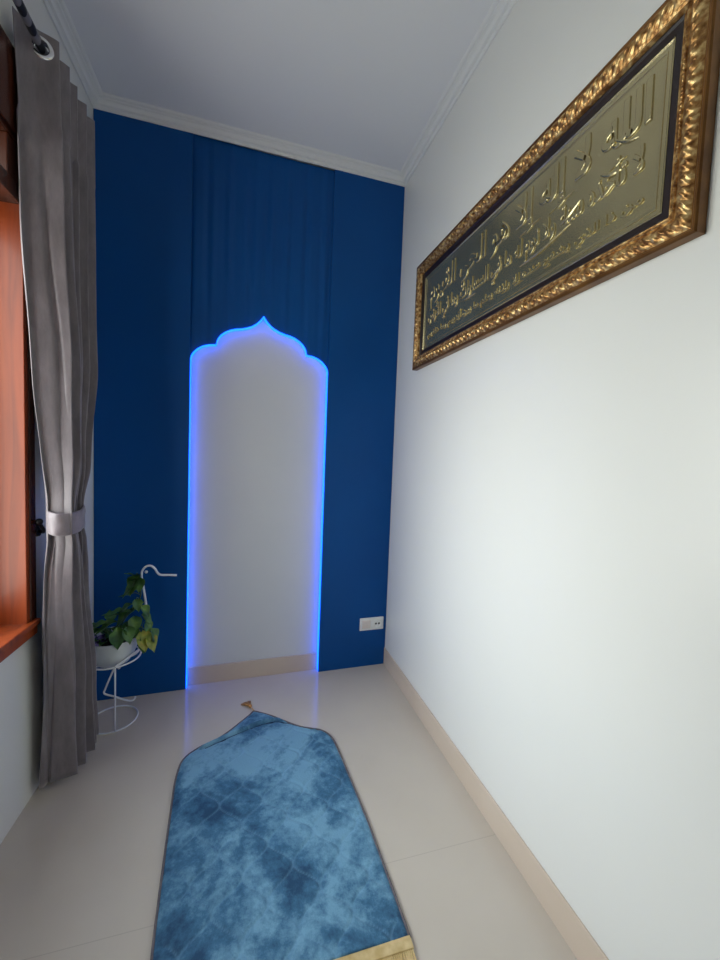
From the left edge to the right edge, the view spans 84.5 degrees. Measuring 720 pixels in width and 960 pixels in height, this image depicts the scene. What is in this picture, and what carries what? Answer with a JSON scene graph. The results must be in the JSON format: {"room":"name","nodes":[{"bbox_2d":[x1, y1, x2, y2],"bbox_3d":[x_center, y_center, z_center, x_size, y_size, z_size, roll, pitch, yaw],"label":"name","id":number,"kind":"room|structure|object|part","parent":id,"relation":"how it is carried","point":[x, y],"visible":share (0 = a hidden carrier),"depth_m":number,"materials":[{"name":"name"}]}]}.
{"room":"prayer room","nodes":[
{"label":"prayer room","id":0,"kind":"room"},
{"bbox_2d":[0,0,93,843],"bbox_3d":[-0.917,-0.259,0.233,0.151,2.970,3.900,1,3,-15],"label":"wall","id":1,"kind":"structure","parent":0,"point":[21,672],"depth_m":1.40,"materials":[{"name":"white paint"}]},
{"bbox_2d":[0,25,40,662],"bbox_3d":[-1.054,-0.356,0.826,0.175,1.875,1.076,1,3,-15],"label":"window","id":2,"kind":"structure","parent":1,"relation":"in","point":[19,621],"depth_m":1.31,"materials":[{"name":"orange wood"}]},
{"bbox_3d":[-1.041,-0.955,0.789,0.155,0.195,1.008,1,3,-15],"label":"transom frame","id":3,"kind":"part","parent":2,"relation":"part of","materials":[{"name":"brown wood"}]},
{"bbox_3d":[-1.067,-0.254,0.830,0.157,1.600,1.008,1,3,-15],"label":"frame","id":4,"kind":"part","parent":2,"relation":"part of","materials":[{"name":"orange wood"}]},
{"bbox_3d":[-1.089,0.551,0.880,0.175,0.055,1.068,1,3,-15],"label":"sill","id":5,"kind":"part","parent":2,"relation":"part of","materials":[{"name":"orange wood"}]},
{"bbox_2d":[13,0,47,54],"bbox_3d":[-0.839,-1.306,0.486,0.134,0.075,2.286,1,3,-16],"label":"curtain rod","id":6,"kind":"object","parent":1,"relation":"attached to","point":[19,4],"visible":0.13,"depth_m":1.18,"materials":[{"name":"black metal"}]},
{"bbox_2d":[12,6,98,789],"bbox_3d":[-1.078,-0.149,1.459,0.154,2.547,0.402,1,3,-16],"label":"curtain","id":7,"kind":"object","parent":6,"relation":"hanging from","point":[56,134],"visible":0.98,"depth_m":1.38,"materials":[{"name":"grey fabric"}]},
{"bbox_2d":[35,518,45,536],"bbox_3d":[-1.145,0.169,1.417,0.033,0.074,0.087,-1,5,-44],"label":"hook","id":8,"kind":"object","parent":1,"relation":"attached to","point":[40,528],"visible":1,"depth_m":1.40,"materials":[{"name":"black metal"}]},
{"bbox_2d":[42,0,516,186],"bbox_3d":[-0.017,-1.604,0.293,1.651,0.060,3.700,1,3,-16],"label":"trim","id":9,"kind":"structure","parent":1,"relation":"attached to","point":[499,11],"depth_m":1.86,"materials":[{"name":"white paint"}]},
{"bbox_2d":[187,134,333,684],"bbox_3d":[-0.651,-0.366,2.240,1.720,2.970,0.178,1,4,-18],"label":"wall","id":10,"kind":"structure","parent":0,"point":[258,402],"depth_m":2.20,"materials":[{"name":"paint"}]},
{"bbox_2d":[93,108,404,700],"bbox_3d":[-0.544,-0.299,2.163,1.560,2.854,0.043,1,4,-18],"label":"wall panel","id":11,"kind":"object","parent":10,"relation":"attached to","point":[199,239],"depth_m":2.06,"materials":[{"name":"blue paint"}]},
{"bbox_3d":[-0.557,0.122,2.189,0.719,2.001,0.036,1,4,-18],"label":"led strip","id":12,"kind":"part","parent":11,"relation":"part of","materials":[{"name":"blue plastic"}]},
{"bbox_2d":[359,616,383,630],"bbox_3d":[0.071,0.875,2.414,0.152,0.077,0.012,1,4,-18],"label":"wall socket","id":13,"kind":"object","parent":11,"relation":"attached to","point":[372,623],"visible":1,"depth_m":2.41,"materials":[{"name":"white plastic"}]},
{"bbox_2d":[362,620,370,628],"bbox_3d":[0.038,0.875,2.399,0.052,0.051,0.004,1,4,-18],"label":"rocker switch","id":14,"kind":"object","parent":13,"relation":"attached to","point":[366,624],"depth_m":2.40,"materials":[{"name":"white plastic"}]},
{"bbox_2d":[373,619,381,627],"bbox_3d":[0.107,0.876,2.421,0.054,0.054,0.004,1,4,-18],"label":"outlet","id":15,"kind":"object","parent":13,"relation":"attached to","point":[377,623],"depth_m":2.42,"materials":[{"name":"white plastic"}]},
{"bbox_2d":[188,653,316,685],"bbox_3d":[-0.597,1.074,2.261,0.710,0.098,0.010,1,4,-18],"label":"baseboard","id":16,"kind":"structure","parent":10,"relation":"attached to","point":[204,674],"depth_m":2.25,"materials":[{"name":"beige tile"}]},
{"bbox_2d":[64,0,493,170],"bbox_3d":[-0.099,-1.688,0.316,2.100,0.144,4.100,1,3,-16],"label":"ceiling","id":17,"kind":"structure","parent":0,"point":[362,80],"depth_m":1.62,"materials":[{"name":"paint"}]},
{"bbox_2d":[0,664,576,959],"bbox_3d":[-0.214,1.292,0.491,2.100,0.100,4.100,1,3,-16],"label":"floor","id":18,"kind":"structure","parent":0,"point":[81,862],"depth_m":1.33,"materials":[{"name":"beige tile"}]},
{"bbox_2d":[97,565,176,734],"bbox_3d":[-1.071,0.762,1.859,0.381,0.732,0.232,1,3,-16],"label":"plant stand","id":19,"kind":"object","parent":18,"relation":"on","point":[117,666],"visible":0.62,"depth_m":1.79,"materials":[{"name":"white paint"}]},
{"bbox_3d":[-1.090,0.979,1.764,0.007,0.301,0.020,0,4,-30],"label":"leg","id":20,"kind":"part","parent":19,"relation":"part of","materials":[{"name":"white paint"}]},
{"bbox_3d":[-1.071,0.914,1.767,0.130,0.171,0.019,1,4,-23],"label":"leg","id":21,"kind":"part","parent":19,"relation":"part of","materials":[{"name":"white paint"}]},
{"bbox_2d":[92,573,158,667],"bbox_3d":[-1.094,0.627,1.832,0.302,0.435,0.238,1,3,-16],"label":"potted plant","id":22,"kind":"object","parent":19,"relation":"on","point":[114,644],"visible":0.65,"depth_m":1.80,"materials":[{"name":"green plant"}]},
{"bbox_3d":[-1.150,0.715,1.760,0.036,0.055,0.034,0,4,-36],"label":"flower","id":23,"kind":"part","parent":22,"relation":"part of","materials":[{"name":"purple plant"}]},
{"bbox_3d":[-1.144,0.781,1.839,0.218,0.123,0.218,1,3,-16],"label":"pot","id":24,"kind":"part","parent":22,"relation":"part of","materials":[{"name":"white ceramic"}]},
{"bbox_3d":[-1.080,0.586,1.810,0.186,0.316,0.138,3,3,16],"label":"stem","id":25,"kind":"part","parent":22,"relation":"part of","materials":[{"name":"green plant"}]},
{"bbox_2d":[150,701,416,959],"bbox_3d":[-0.340,1.167,1.466,0.684,0.023,1.228,1,3,-16],"label":"rug","id":26,"kind":"object","parent":18,"relation":"on","point":[272,852],"visible":1,"depth_m":1.23,"materials":[{"name":"blue fabric"}]},
{"bbox_2d":[385,0,719,959],"bbox_3d":[0.760,-0.224,0.746,0.150,2.970,3.950,1,3,-16],"label":"wall","id":27,"kind":"structure","parent":0,"point":[553,586],"depth_m":1.07,"materials":[{"name":"white paint"}]},
{"bbox_2d":[383,647,608,959],"bbox_3d":[0.664,1.212,0.687,0.007,0.104,3.698,1,3,-16],"label":"baseboard","id":28,"kind":"structure","parent":27,"relation":"attached to","point":[571,928],"depth_m":1.29,"materials":[{"name":"beige tile"}]},
{"bbox_2d":[412,0,719,370],"bbox_3d":[0.480,-0.790,1.409,0.038,0.524,1.363,1,3,-16],"label":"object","id":29,"kind":"object","parent":27,"relation":"attached to","point":[619,180],"visible":1,"depth_m":1.01,"materials":[{"name":"brown metal"}]},
{"bbox_3d":[0.489,-0.790,1.412,0.008,0.356,1.195,1,3,-16],"label":"brass plate","id":30,"kind":"part","parent":29,"relation":"part of","materials":[{"name":"gold metal"}]}
]}

